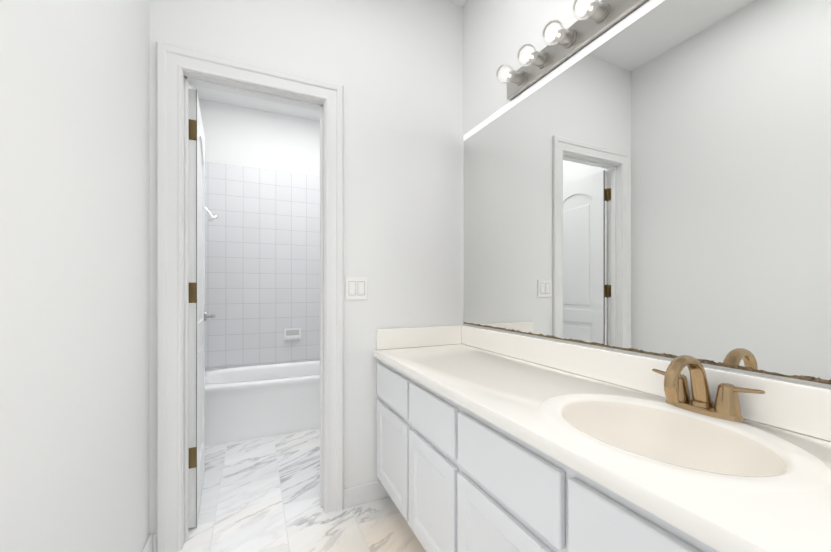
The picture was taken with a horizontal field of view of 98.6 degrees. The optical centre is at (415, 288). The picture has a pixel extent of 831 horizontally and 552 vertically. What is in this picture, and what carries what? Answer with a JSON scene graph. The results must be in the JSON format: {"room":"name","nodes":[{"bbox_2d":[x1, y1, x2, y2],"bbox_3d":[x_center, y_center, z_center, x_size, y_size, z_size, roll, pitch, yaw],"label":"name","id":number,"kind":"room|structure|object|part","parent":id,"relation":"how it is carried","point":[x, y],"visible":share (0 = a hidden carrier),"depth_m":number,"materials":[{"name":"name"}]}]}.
{"room":"bathroom","nodes":[
{"label":"bathroom","id":0,"kind":"room"},
{"bbox_2d":[0,0,149,551],"bbox_3d":[-0.558,-0.271,0.160,0.110,2.740,3.030,0,0,-24],"label":"wall","id":1,"kind":"structure","parent":0,"point":[74,275],"depth_m":0.85,"materials":[{"name":"white paint"}]},
{"bbox_2d":[142,534,152,551],"bbox_3d":[-0.502,1.052,0.185,0.013,0.095,2.809,0,0,-24],"label":"baseboard","id":2,"kind":"structure","parent":1,"relation":"attached to","point":[148,547],"depth_m":1.42,"materials":[{"name":"white paint"}]},
{"bbox_2d":[198,98,319,175],"bbox_3d":[-1.218,-0.270,3.441,1.522,2.740,0.110,0,0,-24],"label":"wall","id":3,"kind":"structure","parent":0,"point":[244,136],"depth_m":3.28,"materials":[{"name":"white paint"}]},
{"bbox_2d":[205,162,319,368],"bbox_3d":[-1.193,0.001,3.387,1.506,2.200,0.008,0,0,-24],"label":"wall tile","id":4,"kind":"structure","parent":3,"relation":"attached to","point":[262,261],"depth_m":3.28,"materials":[{"name":"white tile"}]},
{"bbox_2d":[284,328,300,340],"bbox_3d":[-1.161,0.435,3.375,0.156,0.110,0.040,0,0,-24],"label":"soap dish","id":5,"kind":"object","parent":4,"relation":"attached to","point":[295,337],"visible":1,"depth_m":3.37,"materials":[{"name":"white ceramic"}]},
{"bbox_2d":[176,428,425,551],"bbox_3d":[-0.225,1.150,1.300,1.880,0.100,4.830,0,0,-24],"label":"floor","id":6,"kind":"structure","parent":0,"point":[260,494],"depth_m":1.76,"materials":[{"name":"stone"}]},
{"bbox_2d":[205,359,319,445],"bbox_3d":[-1.045,0.898,3.060,1.502,0.404,0.706,0,0,-24],"label":"bathtub","id":7,"kind":"object","parent":6,"relation":"on","point":[245,402],"visible":0.67,"depth_m":2.69,"materials":[{"name":"white ceramic"}]},
{"bbox_2d":[373,325,830,551],"bbox_3d":[0.465,0.633,1.006,0.543,0.933,2.111,0,0,-24],"label":"bathroom vanity","id":8,"kind":"object","parent":6,"relation":"on","point":[488,440],"visible":1,"depth_m":0.89,"materials":[{"name":"white paint"}]},
{"bbox_2d":[652,355,764,421],"bbox_3d":[0.686,0.241,0.896,0.175,0.148,0.247,0,0,-24],"label":"faucet","id":9,"kind":"object","parent":8,"relation":"on","point":[686,389],"depth_m":0.88,"materials":[{"name":"gold metal"}]},
{"bbox_2d":[150,0,462,533],"bbox_3d":[-0.429,-0.270,1.823,1.500,2.740,0.110,0,0,-24],"label":"wall","id":10,"kind":"structure","parent":0,"point":[394,68],"depth_m":1.86,"materials":[{"name":"white paint"}]},
{"bbox_2d":[153,533,155,551],"bbox_3d":[-1.069,1.052,1.464,0.012,0.095,0.013,0,0,-24],"label":"baseboard","id":11,"kind":"structure","parent":10,"relation":"attached to","point":[154,542],"depth_m":1.46,"materials":[{"name":"white paint"}]},
{"bbox_2d":[188,88,214,527],"bbox_3d":[-1.146,0.090,1.877,0.153,1.995,0.596,0,0,-27],"label":"door leaf","id":12,"kind":"structure","parent":10,"relation":"in","point":[198,315],"depth_m":1.63,"materials":[{"name":"white paint"}]},
{"bbox_3d":[-1.241,0.163,2.059,0.153,0.062,0.185,0,0,-27],"label":"handle","id":13,"kind":"part","parent":12,"relation":"part of","materials":[{"name":"grey metal"}]},
{"bbox_2d":[156,41,342,551],"bbox_3d":[-0.734,0.045,1.673,0.770,2.110,0.132,0,0,-24],"label":"door frame","id":14,"kind":"structure","parent":10,"relation":"attached to","point":[172,62],"depth_m":1.55,"materials":[{"name":"white paint"}]},
{"bbox_2d":[345,277,367,299],"bbox_3d":[-0.298,0.000,1.813,0.116,0.116,0.013,0,0,-24],"label":"light switch","id":15,"kind":"object","parent":10,"relation":"attached to","point":[356,288],"visible":1,"depth_m":1.81,"materials":[{"name":"white plastic"}]},
{"bbox_2d":[343,481,388,508],"bbox_3d":[-0.251,1.052,1.835,0.245,0.095,0.013,0,0,-24],"label":"baseboard","id":16,"kind":"structure","parent":10,"relation":"attached to","point":[363,493],"depth_m":1.82,"materials":[{"name":"white paint"}]},
{"bbox_2d":[193,0,467,120],"bbox_3d":[-0.225,-1.690,1.301,1.880,0.100,4.830,0,0,-24],"label":"ceiling","id":17,"kind":"structure","parent":0,"point":[246,102],"depth_m":3.17,"materials":[{"name":"white paint"}]},
{"bbox_2d":[463,0,830,388],"bbox_3d":[0.908,-0.270,0.826,0.110,2.740,3.030,0,0,-24],"label":"wall","id":18,"kind":"structure","parent":0,"point":[497,34],"depth_m":1.77,"materials":[{"name":"white paint"}]},
{"bbox_2d":[496,0,648,99],"bbox_3d":[0.637,-0.936,1.104,0.150,0.098,1.220,0,0,-24],"label":"sconce","id":19,"kind":"object","parent":18,"relation":"attached to","point":[596,20],"visible":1,"depth_m":1.32,"materials":[{"name":"silver metal"}]},
{"bbox_2d":[464,0,830,384],"bbox_3d":[0.702,-0.341,1.135,0.006,1.087,2.042,0,0,-24],"label":"mirror","id":20,"kind":"object","parent":18,"relation":"attached to","point":[656,180],"depth_m":1.04,"materials":[{"name":"clear glass"}]},
{"bbox_3d":[0.702,-0.867,1.135,0.006,0.034,2.042,0,0,-24],"label":"top bevel of the mirror","id":21,"kind":"part","parent":20,"relation":"part of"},
{"bbox_3d":[-1.611,-0.270,2.334,0.110,2.740,1.800,0,0,-24],"label":"wall","id":22,"kind":"structure","parent":0,"visible":0},
{"bbox_2d":[205,207,218,221],"bbox_3d":[-1.578,-0.039,2.657,0.201,1.222,0.170,0,0,-24],"label":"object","id":23,"kind":"structure","parent":22,"relation":"attached to","point":[212,217],"depth_m":2.66,"materials":[{"name":"silver metal"}]}
]}

